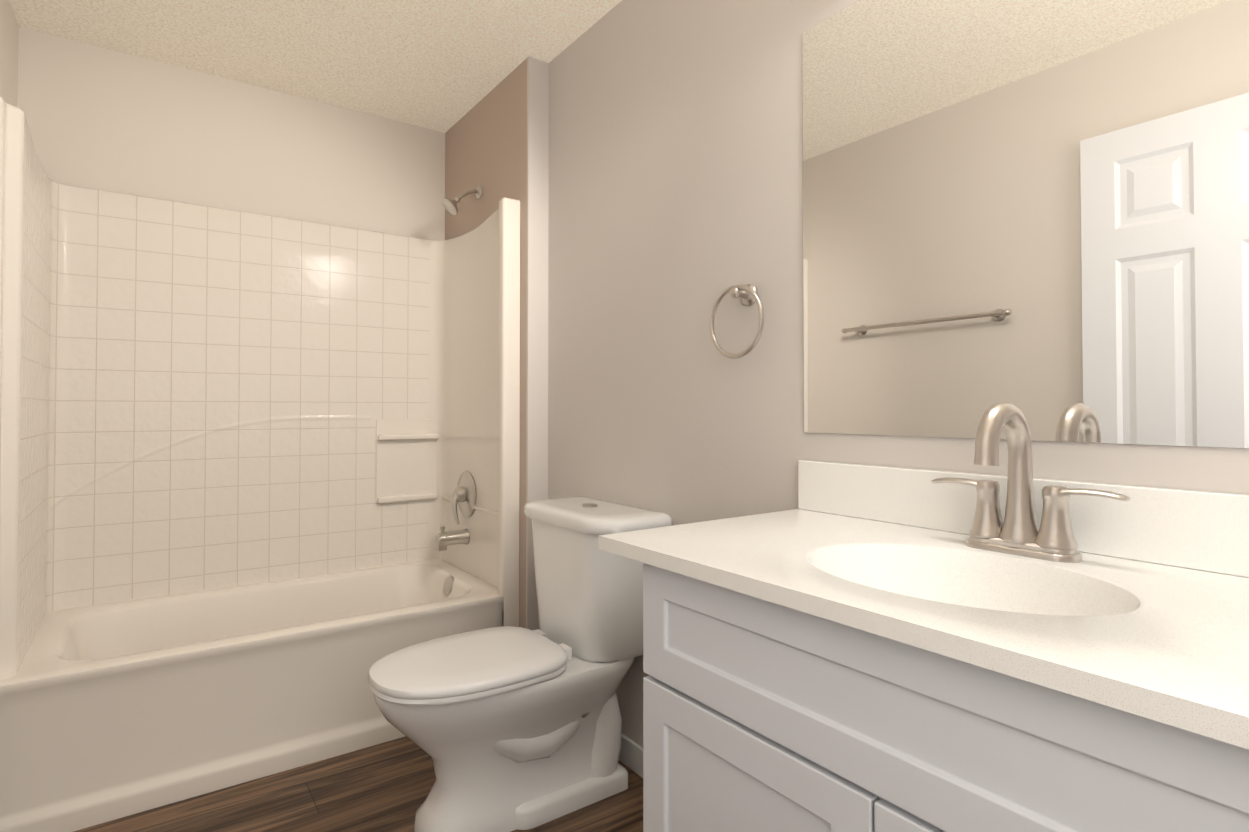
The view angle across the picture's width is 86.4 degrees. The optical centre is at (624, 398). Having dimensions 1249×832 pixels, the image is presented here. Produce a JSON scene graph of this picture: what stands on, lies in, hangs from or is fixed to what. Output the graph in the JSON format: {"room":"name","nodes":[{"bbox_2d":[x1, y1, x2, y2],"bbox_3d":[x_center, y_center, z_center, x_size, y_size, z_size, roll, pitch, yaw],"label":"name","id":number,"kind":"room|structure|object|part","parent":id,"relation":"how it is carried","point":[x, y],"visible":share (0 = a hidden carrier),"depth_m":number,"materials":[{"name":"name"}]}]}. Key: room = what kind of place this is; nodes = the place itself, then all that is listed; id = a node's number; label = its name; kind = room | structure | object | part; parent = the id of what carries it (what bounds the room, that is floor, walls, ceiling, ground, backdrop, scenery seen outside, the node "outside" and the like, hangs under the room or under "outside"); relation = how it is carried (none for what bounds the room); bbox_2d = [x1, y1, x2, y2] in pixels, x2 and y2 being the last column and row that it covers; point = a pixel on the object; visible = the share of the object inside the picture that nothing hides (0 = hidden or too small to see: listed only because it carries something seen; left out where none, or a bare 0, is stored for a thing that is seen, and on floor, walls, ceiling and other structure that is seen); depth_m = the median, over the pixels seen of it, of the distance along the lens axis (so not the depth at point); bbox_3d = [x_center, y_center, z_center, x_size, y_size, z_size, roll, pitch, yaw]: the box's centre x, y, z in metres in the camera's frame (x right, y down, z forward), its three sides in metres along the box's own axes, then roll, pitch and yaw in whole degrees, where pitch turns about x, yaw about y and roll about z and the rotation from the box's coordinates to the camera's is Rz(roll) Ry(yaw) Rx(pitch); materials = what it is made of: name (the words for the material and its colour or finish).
{"room":"bathroom","nodes":[
{"label":"bathroom","id":0,"kind":"room"},
{"bbox_2d":[0,0,18,106],"bbox_3d":[-1.101,-0.091,0.814,0.100,2.440,3.550,1,-1,-36],"label":"wall","id":1,"kind":"structure","parent":0,"point":[9,29],"depth_m":2.15,"materials":[{"name":"beige paint"}]},
{"bbox_2d":[17,27,444,239],"bbox_3d":[-1.473,-0.059,2.795,1.810,2.440,0.100,1,-1,-36],"label":"wall","id":2,"kind":"structure","parent":0,"point":[101,118],"depth_m":2.65,"materials":[{"name":"beige paint"}]},
{"bbox_2d":[10,0,621,132],"bbox_3d":[-0.407,-1.353,1.334,1.810,0.100,3.750,1,-1,-36],"label":"ceiling","id":3,"kind":"structure","parent":0,"point":[444,66],"depth_m":2.38,"materials":[{"name":"white paint"}]},
{"bbox_2d":[73,736,642,831],"bbox_3d":[-0.407,1.187,1.293,1.810,0.100,3.750,1,-1,-36],"label":"floor","id":4,"kind":"structure","parent":0,"point":[385,786],"depth_m":1.88,"materials":[{"name":"brown wood"}]},
{"bbox_2d":[0,96,519,831],"bbox_3d":[-1.245,0.197,2.400,1.520,1.915,0.789,1,-1,-36],"label":"shower","id":5,"kind":"object","parent":4,"relation":"on","point":[258,494],"visible":0.9,"depth_m":2.48,"materials":[{"name":"white plastic"}]},
{"bbox_2d":[0,559,503,831],"bbox_3d":[-1.245,0.945,2.392,1.466,0.420,0.782,1,-1,-36],"label":"bathtub","id":6,"kind":"object","parent":5,"relation":"in","point":[113,708],"depth_m":2.03,"materials":[{"name":"white plastic"}]},
{"bbox_2d":[378,434,438,439],"bbox_3d":[-0.972,0.174,3.001,0.270,0.024,0.045,1,-1,-36],"label":"shelf","id":7,"kind":"object","parent":5,"relation":"attached to","point":[380,436],"depth_m":2.98,"materials":[{"name":"white plastic"}]},
{"bbox_3d":[-0.731,0.587,2.813,0.130,0.098,0.068,1,-1,-36],"label":"spout","id":8,"kind":"part","parent":5,"relation":"part of","materials":[{"name":"grey metal"}]},
{"bbox_2d":[368,496,671,831],"bbox_3d":[-0.319,0.736,1.894,0.778,0.822,0.516,1,-1,-36],"label":"toilet","id":9,"kind":"object","parent":4,"relation":"on","point":[508,728],"visible":1,"depth_m":1.82,"materials":[{"name":"white ceramic"}]},
{"bbox_3d":[-0.421,0.721,1.820,0.526,0.046,0.390,1,-1,-36],"label":"seat","id":10,"kind":"part","parent":9,"relation":"part of","materials":[{"name":"white plastic"}]},
{"bbox_3d":[-0.326,0.947,1.885,0.740,0.400,0.384,1,-1,-36],"label":"bowl","id":11,"kind":"part","parent":9,"relation":"part of","materials":[{"name":"white ceramic"}]},
{"bbox_3d":[-0.108,0.564,2.048,0.230,0.374,0.454,1,-1,-36],"label":"tank","id":12,"kind":"part","parent":9,"relation":"part of","materials":[{"name":"white ceramic"}]},
{"bbox_3d":[-0.108,0.355,2.052,0.258,0.044,0.516,1,-1,-36],"label":"lid","id":13,"kind":"part","parent":9,"relation":"part of","materials":[{"name":"white ceramic"}]},
{"bbox_2d":[599,402,1248,831],"bbox_3d":[0.479,0.568,0.955,0.574,1.127,1.020,1,-1,-36],"label":"bathroom vanity","id":14,"kind":"object","parent":4,"relation":"on","point":[877,648],"visible":1,"depth_m":0.88,"materials":[{"name":"white paint"}]},
{"bbox_2d":[599,509,1248,749],"bbox_3d":[0.481,0.320,0.961,0.568,0.148,1.020,1,-1,-36],"label":"countertop","id":15,"kind":"structure","parent":14,"relation":"on","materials":[{"name":"stone"}]},
{"bbox_2d":[931,402,1129,562],"bbox_3d":[0.599,0.127,1.045,0.159,0.241,0.292,1,-1,-36],"label":"faucet","id":16,"kind":"object","parent":15,"relation":"on","point":[1017,539],"depth_m":1.05,"materials":[{"name":"silver metal"}]},
{"bbox_2d":[798,460,1248,577],"bbox_3d":[0.704,0.192,1.123,0.019,0.112,1.020,1,-1,-36],"label":"backsplash","id":17,"kind":"structure","parent":14,"relation":"on","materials":[{"name":"stone"}]},
{"bbox_2d":[445,58,526,627],"bbox_3d":[-0.578,-0.058,2.856,0.087,2.440,0.845,1,-1,-36],"label":"wall","id":18,"kind":"structure","parent":0,"point":[486,142],"depth_m":2.69,"materials":[{"name":"beige paint"}]},
{"bbox_2d":[441,186,481,214],"bbox_3d":[-0.688,-0.840,2.805,0.165,0.143,0.082,1,-1,-36],"label":"shower head","id":19,"kind":"object","parent":18,"relation":"attached to","point":[450,206],"visible":1,"depth_m":2.78},
{"bbox_2d":[526,56,548,629],"bbox_3d":[-0.328,-0.064,2.509,0.087,2.440,0.012,1,-1,-36],"label":"wall","id":20,"kind":"structure","parent":0,"point":[537,282],"depth_m":2.50,"materials":[{"name":"beige paint"}]},
{"bbox_2d":[548,0,1248,777],"bbox_3d":[0.281,-0.075,1.809,0.113,2.440,3.550,1,-1,-36],"label":"wall","id":21,"kind":"structure","parent":0,"point":[676,174],"depth_m":1.87,"materials":[{"name":"grey paint"}]},
{"bbox_2d":[710,284,763,358],"bbox_3d":[0.292,-0.194,1.668,0.063,0.191,0.184,1,-1,-36],"label":"towel ring","id":22,"kind":"object","parent":21,"relation":"attached to","point":[747,294],"visible":1,"depth_m":1.66,"materials":[{"name":"silver metal"}]},
{"bbox_2d":[802,0,1248,447],"bbox_3d":[0.713,-0.393,1.135,0.006,0.930,1.013,1,-1,-36],"label":"mirror","id":23,"kind":"object","parent":21,"relation":"attached to","point":[1036,212],"visible":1,"depth_m":1.15,"materials":[{"name":"clear glass"}]}
]}

